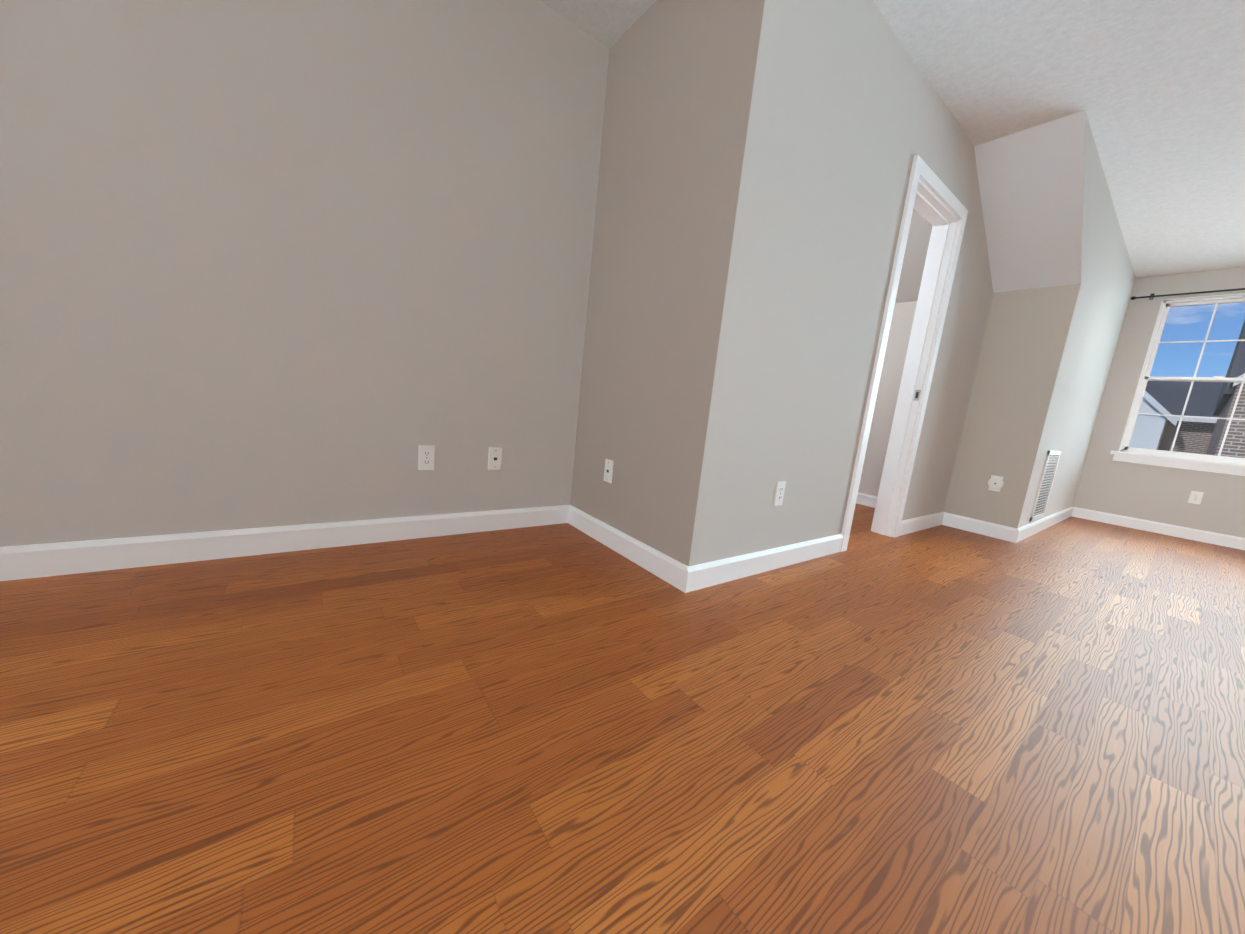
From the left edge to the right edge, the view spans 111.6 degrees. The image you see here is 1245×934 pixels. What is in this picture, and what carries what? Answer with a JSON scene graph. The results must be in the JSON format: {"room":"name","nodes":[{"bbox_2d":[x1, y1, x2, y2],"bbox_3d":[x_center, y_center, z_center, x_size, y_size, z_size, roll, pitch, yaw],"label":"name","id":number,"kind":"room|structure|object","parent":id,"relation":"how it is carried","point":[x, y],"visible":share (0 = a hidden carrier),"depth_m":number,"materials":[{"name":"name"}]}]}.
{"room":"empty attic bedroom","nodes":[
{"label":"empty attic bedroom","id":0,"kind":"room"},
{"bbox_2d":[0,0,608,546],"bbox_3d":[-2.009,-0.861,1.010,4.450,2.440,0.120,-1,11,-37],"label":"wall","id":1,"kind":"structure","parent":0,"point":[278,262],"depth_m":1.55,"materials":[{"name":"grey paint"}]},
{"bbox_2d":[0,505,567,580],"bbox_3d":[-2.029,0.297,1.186,4.300,0.105,0.015,-1,11,-37],"label":"baseboard","id":2,"kind":"structure","parent":1,"relation":"attached to","point":[19,562],"depth_m":1.61,"materials":[{"name":"white wood"}]},
{"bbox_2d":[418,445,434,469],"bbox_3d":[-0.903,-0.043,1.953,0.070,0.115,0.008,-1,11,-37],"label":"outlet","id":3,"kind":"object","parent":1,"relation":"attached to","point":[426,457],"visible":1,"depth_m":1.95,"materials":[{"name":"white plastic"}]},
{"bbox_2d":[488,447,502,469],"bbox_3d":[-0.645,-0.043,2.147,0.070,0.115,0.008,-1,11,-37],"label":"cable wall plate","id":4,"kind":"object","parent":1,"relation":"attached to","point":[494,458],"visible":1,"depth_m":2.14,"materials":[{"name":"white plastic"}]},
{"bbox_2d":[0,503,1244,933],"bbox_3d":[0.891,0.623,1.777,9.980,0.120,6.550,-1,11,-37],"label":"floor","id":5,"kind":"structure","parent":0,"point":[570,729],"depth_m":0.93,"materials":[{"name":"laminate"}]},
{"bbox_2d":[570,0,764,565],"bbox_3d":[0.108,-0.797,1.997,0.120,2.440,1.089,-1,11,-37],"label":"wall","id":6,"kind":"structure","parent":0,"point":[679,84],"depth_m":1.81,"materials":[{"name":"beige paint"}]},
{"bbox_2d":[603,459,613,482],"bbox_3d":[-0.072,0.019,2.147,0.008,0.115,0.070,-1,11,-37],"label":"cable wall plate","id":7,"kind":"object","parent":6,"relation":"attached to","point":[608,470],"visible":1,"depth_m":2.14,"materials":[{"name":"white plastic"}]},
{"bbox_2d":[568,505,683,589],"bbox_3d":[-0.025,0.364,2.084,0.015,0.105,0.930,-1,11,-37],"label":"baseboard","id":8,"kind":"structure","parent":6,"relation":"attached to","point":[654,561],"depth_m":1.99,"materials":[{"name":"white wood"}]},
{"bbox_2d":[689,0,992,565],"bbox_3d":[1.528,-0.723,2.462,2.949,2.440,0.120,-1,11,-37],"label":"wall","id":9,"kind":"structure","parent":0,"point":[850,116],"depth_m":1.87,"materials":[{"name":"grey paint"}]},
{"bbox_2d":[680,534,842,592],"bbox_3d":[0.761,0.447,2.079,1.265,0.105,0.015,-1,11,-37],"label":"baseboard","id":10,"kind":"structure","parent":9,"relation":"attached to","point":[696,577],"depth_m":1.96,"materials":[{"name":"white wood"}]},
{"bbox_2d":[773,481,785,505],"bbox_3d":[0.742,0.125,1.993,0.070,0.115,0.008,-1,11,-37],"label":"outlet","id":11,"kind":"object","parent":9,"relation":"attached to","point":[779,493],"visible":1,"depth_m":1.99,"materials":[{"name":"white plastic"}]},
{"bbox_2d":[840,155,967,551],"bbox_3d":[1.656,-0.559,2.598,0.809,2.102,0.156,-1,11,-37],"label":"door frame","id":12,"kind":"structure","parent":9,"relation":"attached to","point":[934,201],"depth_m":2.69,"materials":[{"name":"white wood"}]},
{"bbox_2d":[899,512,947,535],"bbox_3d":[2.275,0.425,3.210,0.885,0.105,0.015,-1,11,-37],"label":"baseboard","id":13,"kind":"structure","parent":9,"relation":"attached to","point":[912,525],"depth_m":3.19,"materials":[{"name":"white wood"}]},
{"bbox_2d":[540,0,1244,277],"bbox_3d":[1.155,-1.891,1.376,9.980,0.120,6.550,-1,11,-37],"label":"ceiling","id":14,"kind":"structure","parent":0,"point":[1154,90],"depth_m":2.02,"materials":[{"name":"white paint"}]},
{"bbox_2d":[858,284,1080,527],"bbox_3d":[2.038,-0.680,4.345,0.120,1.870,3.379,-1,11,-37],"label":"wall","id":15,"kind":"structure","parent":0,"point":[1021,352],"depth_m":3.18,"materials":[{"name":"beige paint"}]},
{"bbox_2d":[856,492,876,507],"bbox_3d":[1.758,0.145,4.624,0.015,0.105,2.680,-1,11,-37],"label":"baseboard","id":16,"kind":"structure","parent":15,"relation":"attached to","point":[863,499],"depth_m":3.93,"materials":[{"name":"white wood"}]},
{"bbox_2d":[944,513,1015,541],"bbox_3d":[2.755,0.461,3.296,0.015,0.105,0.420,-1,11,-37],"label":"baseboard","id":17,"kind":"structure","parent":15,"relation":"attached to","point":[1002,532],"depth_m":3.27,"materials":[{"name":"white wood"}]},
{"bbox_2d":[988,475,1003,491],"bbox_3d":[2.819,0.124,3.200,0.018,0.115,0.092,-1,11,-37],"label":"outlet","id":18,"kind":"object","parent":15,"relation":"attached to","point":[995,483],"visible":1,"depth_m":3.20,"materials":[{"name":"white plastic"}]},
{"bbox_2d":[895,110,1084,302],"bbox_3d":[1.760,-1.897,3.846,1.025,0.721,3.379,-1,11,-37],"label":"ceiling","id":19,"kind":"structure","parent":0,"point":[1030,180],"depth_m":2.66,"materials":[{"name":"white paint"}]},
{"bbox_2d":[1017,111,1134,528],"bbox_3d":[3.568,-0.662,3.422,3.374,2.440,0.120,-1,11,-37],"label":"wall","id":20,"kind":"structure","parent":0,"point":[1104,294],"depth_m":3.32,"materials":[{"name":"beige paint"}]},
{"bbox_2d":[1012,507,1075,542],"bbox_3d":[3.864,0.492,3.833,2.435,0.105,0.015,-1,11,-37],"label":"baseboard","id":21,"kind":"structure","parent":20,"relation":"attached to","point":[1028,530],"depth_m":3.60,"materials":[{"name":"white wood"}]},
{"bbox_2d":[1029,451,1060,520],"bbox_3d":[3.417,0.147,3.417,0.480,0.560,0.012,-1,11,-37],"label":"air vent","id":22,"kind":"object","parent":20,"relation":"in","point":[1045,483],"visible":1,"depth_m":3.41,"materials":[{"name":"white metal"}]},
{"bbox_2d":[1072,267,1244,537],"bbox_3d":[5.679,-0.462,3.552,0.160,2.440,2.480,-1,11,-37],"label":"wall","id":23,"kind":"structure","parent":0,"point":[1107,484],"depth_m":4.15,"materials":[{"name":"grey paint"}]},
{"bbox_2d":[1072,507,1244,549],"bbox_3d":[5.489,0.686,3.683,0.015,0.105,2.160,-1,11,-37],"label":"baseboard","id":24,"kind":"structure","parent":23,"relation":"attached to","point":[1225,540],"depth_m":4.06,"materials":[{"name":"white wood"}]},
{"bbox_2d":[1110,293,1244,475],"bbox_3d":[5.668,-0.665,3.495,0.170,1.575,1.910,-1,11,-37],"label":"window unit","id":25,"kind":"structure","parent":23,"relation":"in","point":[1223,464],"depth_m":4.01,"materials":[{"name":"white plastic"}]},
{"bbox_2d":[1130,288,1244,299],"bbox_3d":[5.653,-1.478,3.357,0.092,0.062,2.113,-1,11,-37],"label":"curtain rod","id":26,"kind":"object","parent":23,"relation":"attached to","point":[1151,296],"visible":1,"depth_m":3.92,"materials":[{"name":"brown metal"}]},
{"bbox_2d":[1188,491,1203,503],"bbox_3d":[5.309,0.283,3.921,0.008,0.115,0.070,-1,11,-37],"label":"outlet","id":27,"kind":"object","parent":23,"relation":"attached to","point":[1195,497],"visible":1,"depth_m":3.92,"materials":[{"name":"white plastic"}]},
{"label":"outside","id":28,"kind":"structure","parent":0,"visible":0},
{"bbox_3d":[39.619,3.518,28.413,80.200,0.200,120.000,-1,11,-37],"label":"ground","id":29,"kind":"structure","parent":28,"visible":0},
{"bbox_2d":[1129,381,1223,453],"bbox_3d":[24.906,-1.355,21.303,13.070,8.578,28.800,-1,11,-37],"label":"house","id":30,"kind":"structure","parent":29,"relation":"on","point":[1200,393],"depth_m":17.53,"materials":[{"name":"brick"}]},
{"bbox_2d":[1206,320,1244,457],"bbox_3d":[20.711,-0.018,7.567,9.960,9.400,12.120,-1,11,-37],"label":"house","id":31,"kind":"structure","parent":29,"relation":"on","point":[1213,444],"depth_m":9.87,"materials":[{"name":"brick"}]}
]}

